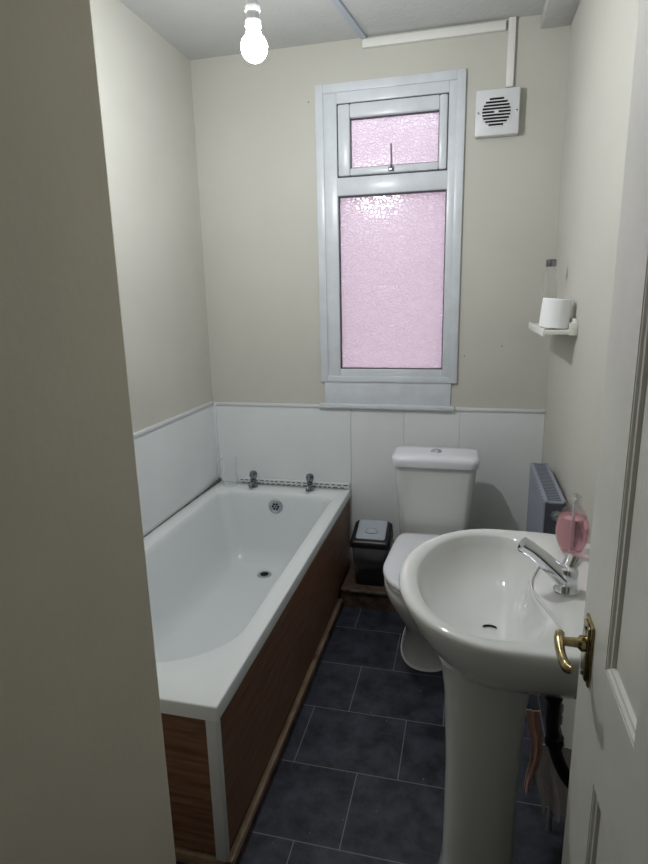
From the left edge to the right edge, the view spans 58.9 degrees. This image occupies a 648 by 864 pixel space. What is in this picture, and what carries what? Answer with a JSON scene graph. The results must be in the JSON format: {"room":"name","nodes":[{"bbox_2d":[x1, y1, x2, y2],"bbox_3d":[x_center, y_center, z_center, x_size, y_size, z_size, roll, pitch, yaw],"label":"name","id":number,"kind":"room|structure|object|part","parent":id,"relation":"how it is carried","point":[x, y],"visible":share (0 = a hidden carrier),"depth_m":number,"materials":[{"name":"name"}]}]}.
{"room":"bathroom","nodes":[
{"label":"bathroom","id":0,"kind":"room"},
{"bbox_2d":[0,0,175,863],"bbox_3d":[-0.946,0.187,0.126,0.979,2.620,1.702,2,14,14],"label":"wall","id":1,"kind":"structure","parent":0,"point":[84,779],"depth_m":0.67,"materials":[{"name":"beige paint"}]},
{"bbox_2d":[90,0,212,432],"bbox_3d":[-0.900,-0.274,2.097,0.100,2.620,2.255,2,14,14],"label":"wall","id":2,"kind":"structure","parent":0,"point":[145,83],"depth_m":2.48,"materials":[{"name":"beige paint"}]},
{"bbox_2d":[133,401,213,436],"bbox_3d":[-0.848,0.073,2.118,0.016,0.016,2.083,2,14,14],"label":"trim","id":3,"kind":"structure","parent":2,"relation":"attached to","point":[183,414],"depth_m":2.65,"materials":[{"name":"white plastic"}]},
{"bbox_2d":[134,404,217,536],"bbox_3d":[-0.844,0.349,2.189,0.008,0.562,2.095,2,14,14],"label":"wall panel","id":4,"kind":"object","parent":2,"relation":"attached to","point":[176,462],"depth_m":2.71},
{"bbox_2d":[213,403,220,477],"bbox_3d":[-0.589,0.053,3.148,0.016,0.432,0.016,2,14,14],"label":"trim","id":5,"kind":"structure","parent":2,"relation":"attached to","point":[214,404],"depth_m":3.14,"materials":[{"name":"white plastic"}]},
{"bbox_2d":[119,0,544,59],"bbox_3d":[-0.271,-1.365,0.725,1.899,0.100,4.055,2,14,14],"label":"ceiling","id":6,"kind":"structure","parent":0,"point":[199,29],"depth_m":2.36,"materials":[{"name":"paint"}]},
{"bbox_2d":[241,0,266,62],"bbox_3d":[-0.198,-1.264,1.548,0.073,0.474,0.073,2,14,14],"label":"pendant lamp","id":7,"kind":"object","parent":6,"relation":"hanging from","point":[253,44],"visible":1,"depth_m":1.57,"materials":[{"name":"white glass"}]},
{"bbox_3d":[-0.194,-1.070,1.593,0.073,0.076,0.073,2,14,14],"label":"bulb","id":8,"kind":"part","parent":7,"relation":"part of","materials":[{"name":"white glass"}]},
{"bbox_2d":[331,0,365,38],"bbox_3d":[-0.020,-1.617,2.034,0.026,0.014,1.072,4,14,21],"label":"cable trunking","id":9,"kind":"object","parent":6,"relation":"attached to","point":[339,4],"visible":1,"depth_m":2.34,"materials":[{"name":"grey plastic"}]},
{"bbox_2d":[343,589,387,595],"bbox_3d":[0.242,0.784,2.795,0.303,0.013,0.004,2,14,14],"label":"trim","id":10,"kind":"structure","parent":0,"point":[347,590],"depth_m":2.80,"materials":[{"name":"brown wood"}]},
{"bbox_2d":[176,593,565,863],"bbox_3d":[-0.213,1.284,1.342,1.899,0.100,4.055,2,14,14],"label":"floor","id":11,"kind":"structure","parent":0,"point":[359,778],"depth_m":1.86,"materials":[{"name":"tile"}]},
{"bbox_2d":[144,470,350,863],"bbox_3d":[-0.415,0.686,2.358,0.766,0.610,1.703,2,14,14],"label":"bathtub","id":12,"kind":"object","parent":11,"relation":"on","point":[246,578],"visible":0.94,"depth_m":2.24,"materials":[{"name":"white ceramic"}]},
{"bbox_3d":[-0.634,0.915,1.585,0.721,0.435,0.007,2,14,14],"label":"panel","id":13,"kind":"part","parent":12,"relation":"part of","materials":[{"name":"brown wood"}]},
{"bbox_3d":[-0.277,0.934,1.498,0.032,0.443,0.024,2,14,14],"label":"corner trim","id":14,"kind":"part","parent":12,"relation":"part of","materials":[{"name":"grey plastic"}]},
{"bbox_2d":[144,481,350,721],"bbox_3d":[-0.423,0.663,2.355,0.751,0.385,1.703,2,14,14],"label":"tub","id":15,"kind":"object","parent":12,"relation":"in","point":[243,579],"depth_m":2.48,"materials":[{"name":"white ceramic"}]},
{"bbox_2d":[249,470,257,487],"bbox_3d":[-0.382,0.255,3.057,0.046,0.089,0.084,2,14,14],"label":"tap","id":16,"kind":"object","parent":12,"relation":"on","point":[253,474],"depth_m":3.06,"materials":[{"name":"silver metal"}]},
{"bbox_3d":[-0.066,0.737,2.296,0.008,0.435,1.673,2,14,14],"label":"panel","id":17,"kind":"part","parent":12,"relation":"part of","materials":[{"name":"brown wood"}]},
{"bbox_2d":[306,473,313,490],"bbox_3d":[-0.078,0.266,2.983,0.046,0.089,0.084,2,14,14],"label":"tap","id":18,"kind":"object","parent":12,"relation":"on","point":[309,477],"depth_m":2.98,"materials":[{"name":"silver metal"}]},
{"bbox_2d":[383,446,479,671],"bbox_3d":[0.452,0.540,2.446,0.390,0.818,0.770,2,14,14],"label":"toilet","id":19,"kind":"object","parent":11,"relation":"on","point":[435,485],"visible":0.54,"depth_m":2.56,"materials":[{"name":"white ceramic"}]},
{"bbox_3d":[0.425,0.550,2.335,0.340,0.018,0.535,2,14,14],"label":"seat","id":20,"kind":"part","parent":19,"relation":"part of","materials":[{"name":"white plastic"}]},
{"bbox_3d":[0.424,0.527,2.330,0.348,0.022,0.543,2,14,14],"label":"lid","id":21,"kind":"part","parent":19,"relation":"part of","materials":[{"name":"white plastic"}]},
{"bbox_3d":[0.511,0.115,2.626,0.390,0.055,0.212,2,14,14],"label":"cistern lid","id":22,"kind":"part","parent":19,"relation":"part of","materials":[{"name":"white ceramic"}]},
{"bbox_2d":[399,529,589,863],"bbox_3d":[0.438,0.700,1.412,0.507,0.978,0.594,2,14,14],"label":"washbasin","id":23,"kind":"object","parent":11,"relation":"on","point":[491,604],"visible":0.88,"depth_m":1.33,"materials":[{"name":"white ceramic"}]},
{"bbox_2d":[399,529,589,698],"bbox_3d":[0.432,0.440,1.351,0.507,0.211,0.594,2,14,14],"label":"basin","id":24,"kind":"object","parent":23,"relation":"in","point":[491,616],"depth_m":1.31,"materials":[{"name":"white ceramic"}]},
{"bbox_2d":[525,709,541,793],"bbox_3d":[0.565,0.868,1.556,0.048,0.262,0.021,2,14,14],"label":"cleaning cloth","id":25,"kind":"object","parent":23,"relation":"hanging from","point":[533,716],"visible":1,"depth_m":1.54,"materials":[{"name":"brown fabric"}]},
{"bbox_2d":[517,537,582,596],"bbox_3d":[0.497,0.291,1.264,0.138,0.118,0.058,2,14,14],"label":"mixer tap","id":26,"kind":"object","parent":23,"relation":"on","point":[564,582],"depth_m":1.25,"materials":[{"name":"silver metal"}]},
{"bbox_2d":[535,744,571,822],"bbox_3d":[0.631,0.955,1.564,0.108,0.227,0.036,2,14,14],"label":"cleaning cloth","id":27,"kind":"object","parent":23,"relation":"hanging from","point":[553,792],"visible":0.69,"depth_m":1.56,"materials":[{"name":"white"}]},
{"bbox_2d":[556,498,588,552],"bbox_3d":[0.623,0.227,1.434,0.082,0.154,0.082,2,14,14],"label":"soap dispenser","id":28,"kind":"object","parent":23,"relation":"on","point":[572,528],"visible":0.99,"depth_m":1.41,"materials":[{"name":"pink plastic"}]},
{"bbox_2d":[546,702,563,831],"bbox_3d":[0.637,0.851,1.576,0.026,0.600,0.025,-3,13,-8],"label":"pipe","id":29,"kind":"object","parent":11,"relation":"on","point":[549,813],"visible":0.27,"depth_m":1.63,"materials":[{"name":"grey"}]},
{"bbox_2d":[190,14,570,431],"bbox_3d":[0.228,-0.484,2.891,1.699,2.620,0.121,2,14,14],"label":"wall","id":30,"kind":"structure","parent":0,"point":[255,132],"depth_m":2.70,"materials":[{"name":"beige paint"}]},
{"bbox_2d":[341,562,386,592],"bbox_3d":[0.573,0.760,2.868,0.933,0.016,0.304,2,14,14],"label":"trim","id":31,"kind":"structure","parent":30,"relation":"attached to","point":[349,582],"depth_m":2.85,"materials":[{"name":"brown wood"}]},
{"bbox_2d":[350,519,392,586],"bbox_3d":[0.241,0.603,2.874,0.223,0.299,0.195,2,14,14],"label":"waste bin","id":32,"kind":"object","parent":31,"relation":"on","point":[371,540],"visible":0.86,"depth_m":2.82,"materials":[{"name":"black plastic"}]},
{"bbox_2d":[341,591,395,611],"bbox_3d":[0.575,0.810,2.884,0.933,0.088,0.296,2,14,14],"label":"trim","id":33,"kind":"structure","parent":30,"relation":"attached to","point":[350,599],"depth_m":2.82,"materials":[{"name":"brown wood"}]},
{"bbox_2d":[214,402,544,412],"bbox_3d":[0.219,-0.127,2.908,1.699,0.016,0.015,2,14,14],"label":"trim","id":34,"kind":"structure","parent":30,"relation":"attached to","point":[216,403],"depth_m":2.96,"materials":[{"name":"white plastic"}]},
{"bbox_2d":[216,405,544,566],"bbox_3d":[0.234,0.337,3.018,1.690,0.962,0.009,2,14,14],"label":"wall panel","id":35,"kind":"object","parent":30,"relation":"attached to","point":[356,447],"depth_m":2.96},
{"bbox_2d":[315,68,466,410],"bbox_3d":[0.301,-0.849,2.733,0.685,1.495,0.090,2,14,14],"label":"window","id":36,"kind":"structure","parent":30,"relation":"in","point":[390,150],"depth_m":2.72,"materials":[{"name":"white plastic"}]},
{"bbox_3d":[0.307,-0.127,2.878,0.678,0.022,0.030,2,14,14],"label":"sill","id":37,"kind":"part","parent":36,"relation":"part of","materials":[{"name":"white plastic"}]},
{"bbox_3d":[0.304,-1.247,2.602,0.026,0.112,0.023,2,14,14],"label":"handle","id":38,"kind":"part","parent":36,"relation":"part of","materials":[{"name":"silver metal"}]},
{"bbox_3d":[0.326,-0.716,2.773,0.503,0.814,0.004,2,14,14],"label":"pane","id":39,"kind":"part","parent":36,"relation":"part of","materials":[{"name":"pink glass"}]},
{"bbox_3d":[0.310,-1.342,2.616,0.495,0.305,0.054,2,14,14],"label":"opening sash","id":40,"kind":"part","parent":36,"relation":"part of","materials":[{"name":"white plastic"}]},
{"bbox_3d":[0.323,-1.331,2.627,0.403,0.212,0.004,2,14,14],"label":"pane","id":41,"kind":"part","parent":36,"relation":"part of","materials":[{"name":"pink glass"}]},
{"bbox_2d":[362,20,505,48],"bbox_3d":[0.465,-1.706,2.466,0.607,0.034,0.020,2,14,14],"label":"cable trunking","id":42,"kind":"object","parent":30,"relation":"attached to","point":[499,26],"visible":1,"depth_m":2.46,"materials":[{"name":"white plastic"}]},
{"bbox_2d":[475,87,520,138],"bbox_3d":[0.742,-1.367,2.459,0.181,0.181,0.052,2,14,14],"label":"fan","id":43,"kind":"object","parent":30,"relation":"attached to","point":[497,110],"visible":1,"depth_m":2.44,"materials":[{"name":"white plastic"}]},
{"bbox_2d":[481,96,511,126],"bbox_3d":[0.733,-1.363,2.439,0.123,0.117,0.007,2,14,14],"label":"grille","id":44,"kind":"object","parent":43,"relation":"attached to","point":[496,111],"depth_m":2.44,"materials":[{"name":"white plastic"}]},
{"bbox_2d":[506,16,516,87],"bbox_3d":[0.787,-1.595,2.412,0.030,0.262,0.018,2,14,14],"label":"cable trunking","id":45,"kind":"object","parent":30,"relation":"attached to","point":[512,20],"visible":0.91,"depth_m":2.40,"materials":[{"name":"white plastic"}]},
{"bbox_2d":[542,0,639,748],"bbox_3d":[0.643,-0.021,0.867,0.100,2.620,3.955,2,14,14],"label":"wall","id":46,"kind":"structure","parent":0,"point":[603,33],"depth_m":1.85,"materials":[{"name":"beige paint"}]},
{"bbox_2d":[526,463,566,534],"bbox_3d":[0.858,0.469,2.228,0.096,0.578,0.519,2,14,14],"label":"radiator","id":47,"kind":"object","parent":46,"relation":"attached to","point":[546,501],"visible":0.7,"depth_m":2.10,"materials":[{"name":"white metal"}]},
{"bbox_3d":[0.823,0.468,2.249,0.018,0.572,0.470,2,14,14],"label":"panel","id":48,"kind":"part","parent":47,"relation":"part of","materials":[{"name":"grey paint"}]},
{"bbox_2d":[535,465,561,501],"bbox_3d":[0.845,0.190,2.174,0.045,0.006,0.444,2,14,14],"label":"grille","id":49,"kind":"object","parent":47,"relation":"attached to","point":[548,490],"depth_m":2.13,"materials":[{"name":"white metal"}]},
{"bbox_3d":[0.845,0.190,2.177,0.069,0.012,0.490,2,14,14],"label":"frame","id":50,"kind":"part","parent":47,"relation":"part of","materials":[{"name":"grey paint"}]},
{"bbox_3d":[0.793,0.523,2.011,0.069,0.574,0.007,2,14,14],"label":"panel","id":51,"kind":"part","parent":47,"relation":"part of","materials":[{"name":"grey metal"}]},
{"bbox_2d":[528,317,577,336],"bbox_3d":[0.882,-0.420,2.235,0.112,0.060,0.528,2,14,14],"label":"wall shelf","id":52,"kind":"object","parent":46,"relation":"attached to","point":[572,329],"visible":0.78,"depth_m":2.00,"materials":[{"name":"white plastic"}]},
{"bbox_2d":[546,259,556,266],"bbox_3d":[0.874,-0.538,2.223,0.058,0.251,0.058,2,14,14],"label":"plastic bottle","id":53,"kind":"object","parent":52,"relation":"on","point":[549,262],"visible":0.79,"depth_m":2.18,"materials":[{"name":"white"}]},
{"bbox_2d":[539,298,572,328],"bbox_3d":[0.828,-0.425,2.052,0.108,0.110,0.100,2,14,14],"label":"toilet roll","id":54,"kind":"object","parent":52,"relation":"on","point":[555,312],"visible":1,"depth_m":2.01,"materials":[{"name":"white paper"}]},
{"bbox_3d":[0.931,-0.429,2.224,0.012,0.038,0.520,2,14,14],"label":"rail","id":55,"kind":"part","parent":52,"relation":"part of","materials":[{"name":"white"}]},
{"bbox_2d":[541,0,579,28],"bbox_3d":[0.735,-1.486,1.490,0.118,0.055,1.835,2,14,14],"label":"trim","id":56,"kind":"structure","parent":46,"relation":"attached to","point":[555,13],"depth_m":2.25,"materials":[{"name":"paint"}]},
{"bbox_2d":[554,0,647,863],"bbox_3d":[0.325,0.371,0.586,0.093,1.973,0.695,2,14,14],"label":"door","id":57,"kind":"structure","parent":46,"relation":"in","point":[606,821],"depth_m":0.72,"materials":[{"name":"white paint"}]},
{"bbox_3d":[0.352,0.325,0.845,0.020,0.029,0.083,2,14,14],"label":"lever","id":58,"kind":"part","parent":57,"relation":"part of","materials":[{"name":"gold metal"}]},
{"bbox_3d":[0.395,0.329,0.868,0.004,0.088,0.033,2,14,14],"label":"raised plate","id":59,"kind":"part","parent":57,"relation":"part of","materials":[{"name":"gold metal"}]},
{"bbox_3d":[0.399,0.329,0.867,0.005,0.100,0.045,2,14,14],"label":"handle","id":60,"kind":"part","parent":57,"relation":"part of","materials":[{"name":"gold metal"}]},
{"bbox_3d":[0.388,0.832,0.816,0.031,0.652,0.142,2,14,14],"label":"panel","id":61,"kind":"part","parent":57,"relation":"part of","materials":[{"name":"white wood"}]},
{"bbox_3d":[0.368,-0.075,0.605,0.031,0.845,0.142,2,14,14],"label":"panel","id":62,"kind":"part","parent":57,"relation":"part of","materials":[{"name":"white wood"}]}
]}

